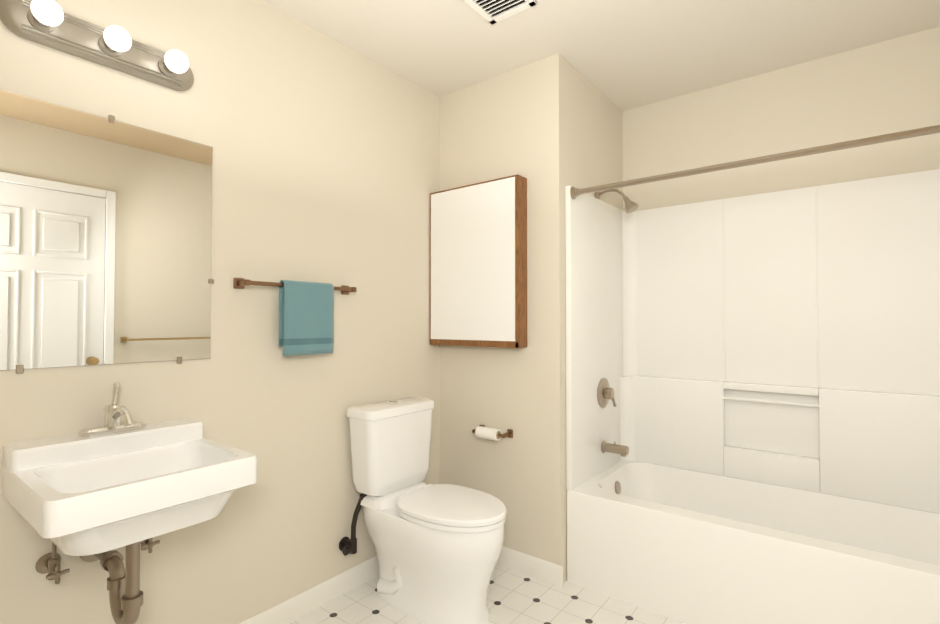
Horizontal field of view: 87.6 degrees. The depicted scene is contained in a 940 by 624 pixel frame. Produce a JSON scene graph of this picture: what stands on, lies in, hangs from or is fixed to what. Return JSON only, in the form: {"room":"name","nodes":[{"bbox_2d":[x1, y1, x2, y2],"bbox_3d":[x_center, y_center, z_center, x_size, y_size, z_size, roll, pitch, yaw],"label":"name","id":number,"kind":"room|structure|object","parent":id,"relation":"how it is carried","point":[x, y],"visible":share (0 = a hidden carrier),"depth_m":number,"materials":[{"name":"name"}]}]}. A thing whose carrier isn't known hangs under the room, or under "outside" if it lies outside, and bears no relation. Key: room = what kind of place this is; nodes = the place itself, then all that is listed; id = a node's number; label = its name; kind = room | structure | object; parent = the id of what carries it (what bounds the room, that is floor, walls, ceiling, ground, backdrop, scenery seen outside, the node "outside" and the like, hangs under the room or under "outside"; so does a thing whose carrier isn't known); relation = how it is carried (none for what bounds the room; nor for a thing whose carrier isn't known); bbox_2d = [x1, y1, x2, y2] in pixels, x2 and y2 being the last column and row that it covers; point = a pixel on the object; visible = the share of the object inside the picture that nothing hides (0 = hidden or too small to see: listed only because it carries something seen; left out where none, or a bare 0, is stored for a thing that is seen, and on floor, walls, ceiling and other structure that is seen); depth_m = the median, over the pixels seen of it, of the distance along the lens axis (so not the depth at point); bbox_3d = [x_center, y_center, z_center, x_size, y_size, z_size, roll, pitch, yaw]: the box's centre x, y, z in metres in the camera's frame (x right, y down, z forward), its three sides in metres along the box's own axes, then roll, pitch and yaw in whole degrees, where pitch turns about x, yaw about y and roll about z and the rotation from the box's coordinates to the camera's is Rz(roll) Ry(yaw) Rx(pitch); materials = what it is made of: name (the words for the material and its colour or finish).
{"room":"bathroom","nodes":[
{"label":"bathroom","id":0,"kind":"room"},
{"bbox_2d":[0,0,439,623],"bbox_3d":[-0.713,0.017,2.074,0.100,2.440,3.450,-1,-1,38],"label":"wall","id":1,"kind":"structure","parent":0,"point":[324,158],"depth_m":1.88,"materials":[{"name":"beige paint"}]},
{"bbox_2d":[0,0,193,90],"bbox_3d":[-1.059,-0.804,1.460,0.124,0.110,0.490,-1,-1,38],"label":"sconce","id":2,"kind":"object","parent":1,"relation":"attached to","point":[50,24],"visible":1,"depth_m":1.43,"materials":[{"name":"silver metal"}]},
{"bbox_2d":[0,89,213,373],"bbox_3d":[-1.094,-0.216,1.497,0.008,0.772,0.610,-1,-1,38],"label":"mirror","id":3,"kind":"object","parent":1,"relation":"attached to","point":[105,238],"visible":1,"depth_m":1.47,"materials":[{"name":"clear glass"}]},
{"bbox_2d":[1,382,256,623],"bbox_3d":[-0.916,0.529,1.335,0.468,0.646,0.466,-1,-1,38],"label":"sink","id":4,"kind":"object","parent":1,"relation":"attached to","point":[99,493],"visible":1,"depth_m":1.28,"materials":[{"name":"white ceramic"}]},
{"bbox_2d":[233,278,356,355],"bbox_3d":[-0.674,0.024,1.971,0.084,0.292,0.521,-1,-1,38],"label":"towel bar","id":5,"kind":"object","parent":1,"relation":"attached to","point":[306,318],"visible":1,"depth_m":1.94,"materials":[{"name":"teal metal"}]},
{"bbox_2d":[279,280,333,355],"bbox_3d":[-0.653,0.024,1.968,0.046,0.292,0.226,-1,-1,38],"label":"towel","id":6,"kind":"object","parent":5,"relation":"hanging from","point":[306,309],"depth_m":1.94,"materials":[{"name":"teal fabric"}]},
{"bbox_2d":[239,556,379,623],"bbox_3d":[-0.913,1.184,1.700,0.014,0.090,2.450,-1,-1,38],"label":"baseboard","id":7,"kind":"structure","parent":1,"relation":"attached to","point":[294,608],"depth_m":2.05,"materials":[{"name":"white paint"}]},
{"bbox_2d":[290,564,684,623],"bbox_3d":[0.216,1.272,1.328,2.452,0.100,3.450,-1,-1,38],"label":"floor","id":8,"kind":"structure","parent":0,"point":[514,597],"depth_m":2.05,"materials":[{"name":"tile"}]},
{"bbox_2d":[339,397,506,623],"bbox_3d":[-0.168,0.824,2.095,0.708,0.827,0.444,-1,-1,38],"label":"toilet","id":9,"kind":"object","parent":8,"relation":"on","point":[438,548],"visible":1,"depth_m":2.02,"materials":[{"name":"white ceramic"}]},
{"bbox_2d":[565,169,939,623],"bbox_3d":[1.271,0.321,2.109,1.516,1.832,0.748,-1,-1,38],"label":"bathtub","id":10,"kind":"object","parent":8,"relation":"on","point":[766,366],"visible":0.98,"depth_m":2.26,"materials":[{"name":"white plastic"}]},
{"bbox_2d":[597,378,628,493],"bbox_3d":[0.745,0.638,2.512,0.126,0.592,0.156,-1,-1,38],"label":"tub faucet","id":11,"kind":"object","parent":10,"relation":"attached to","point":[605,392],"visible":1,"depth_m":2.51,"materials":[{"name":"silver metal"}]},
{"bbox_2d":[570,125,939,198],"bbox_3d":[1.060,-0.568,1.855,1.459,0.060,0.060,-1,-1,38],"label":"shower rod","id":12,"kind":"object","parent":10,"relation":"attached to","point":[576,192],"visible":1,"depth_m":1.81,"materials":[{"name":"silver metal"}]},
{"bbox_2d":[439,53,622,582],"bbox_3d":[0.397,0.032,2.826,0.732,2.440,0.900,-1,-1,38],"label":"wall block","id":13,"kind":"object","parent":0,"point":[549,128],"visible":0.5,"depth_m":2.39,"materials":[{"name":"beige paint"}]},
{"bbox_2d":[430,174,526,347],"bbox_3d":[0.029,-0.235,2.493,0.560,0.814,0.084,-1,-1,38],"label":"medicine cabinet","id":14,"kind":"object","parent":13,"relation":"attached to","point":[478,264],"visible":1,"depth_m":2.42,"materials":[{"name":"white wood"}]},
{"bbox_2d":[472,425,512,440],"bbox_3d":[0.102,0.594,2.411,0.202,0.056,0.096,-1,-1,38],"label":"toilet paper holder","id":15,"kind":"object","parent":13,"relation":"attached to","point":[483,432],"visible":1,"depth_m":2.38,"materials":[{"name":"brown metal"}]},
{"bbox_2d":[496,546,562,587],"bbox_3d":[0.123,1.199,2.437,0.746,0.090,0.014,-1,-1,38],"label":"baseboard","id":16,"kind":"structure","parent":13,"relation":"attached to","point":[536,567],"depth_m":2.30,"materials":[{"name":"white paint"}]},
{"bbox_2d":[595,189,638,213],"bbox_3d":[0.759,-0.576,2.526,0.217,0.152,0.070,-1,-1,38],"label":"shower head","id":17,"kind":"object","parent":13,"relation":"attached to","point":[631,206],"visible":0.94,"depth_m":2.49},
{"bbox_2d":[263,0,939,110],"bbox_3d":[0.216,-1.268,1.379,2.452,0.100,3.450,-1,-1,38],"label":"ceiling","id":18,"kind":"structure","parent":0,"point":[623,55],"depth_m":2.13,"materials":[{"name":"paint"}]},
{"bbox_2d":[463,0,536,24],"bbox_3d":[0.109,-1.199,1.883,0.217,0.016,0.222,-1,-1,38],"label":"ceiling vent","id":19,"kind":"object","parent":18,"relation":"in","point":[492,12],"visible":1,"depth_m":1.93,"materials":[{"name":"white plastic"}]},
{"bbox_2d":[622,26,939,210],"bbox_3d":[1.532,0.024,2.452,1.520,2.440,0.100,-1,-1,38],"label":"wall","id":20,"kind":"structure","parent":0,"point":[885,87],"depth_m":2.37,"materials":[{"name":"beige paint"}]}
]}

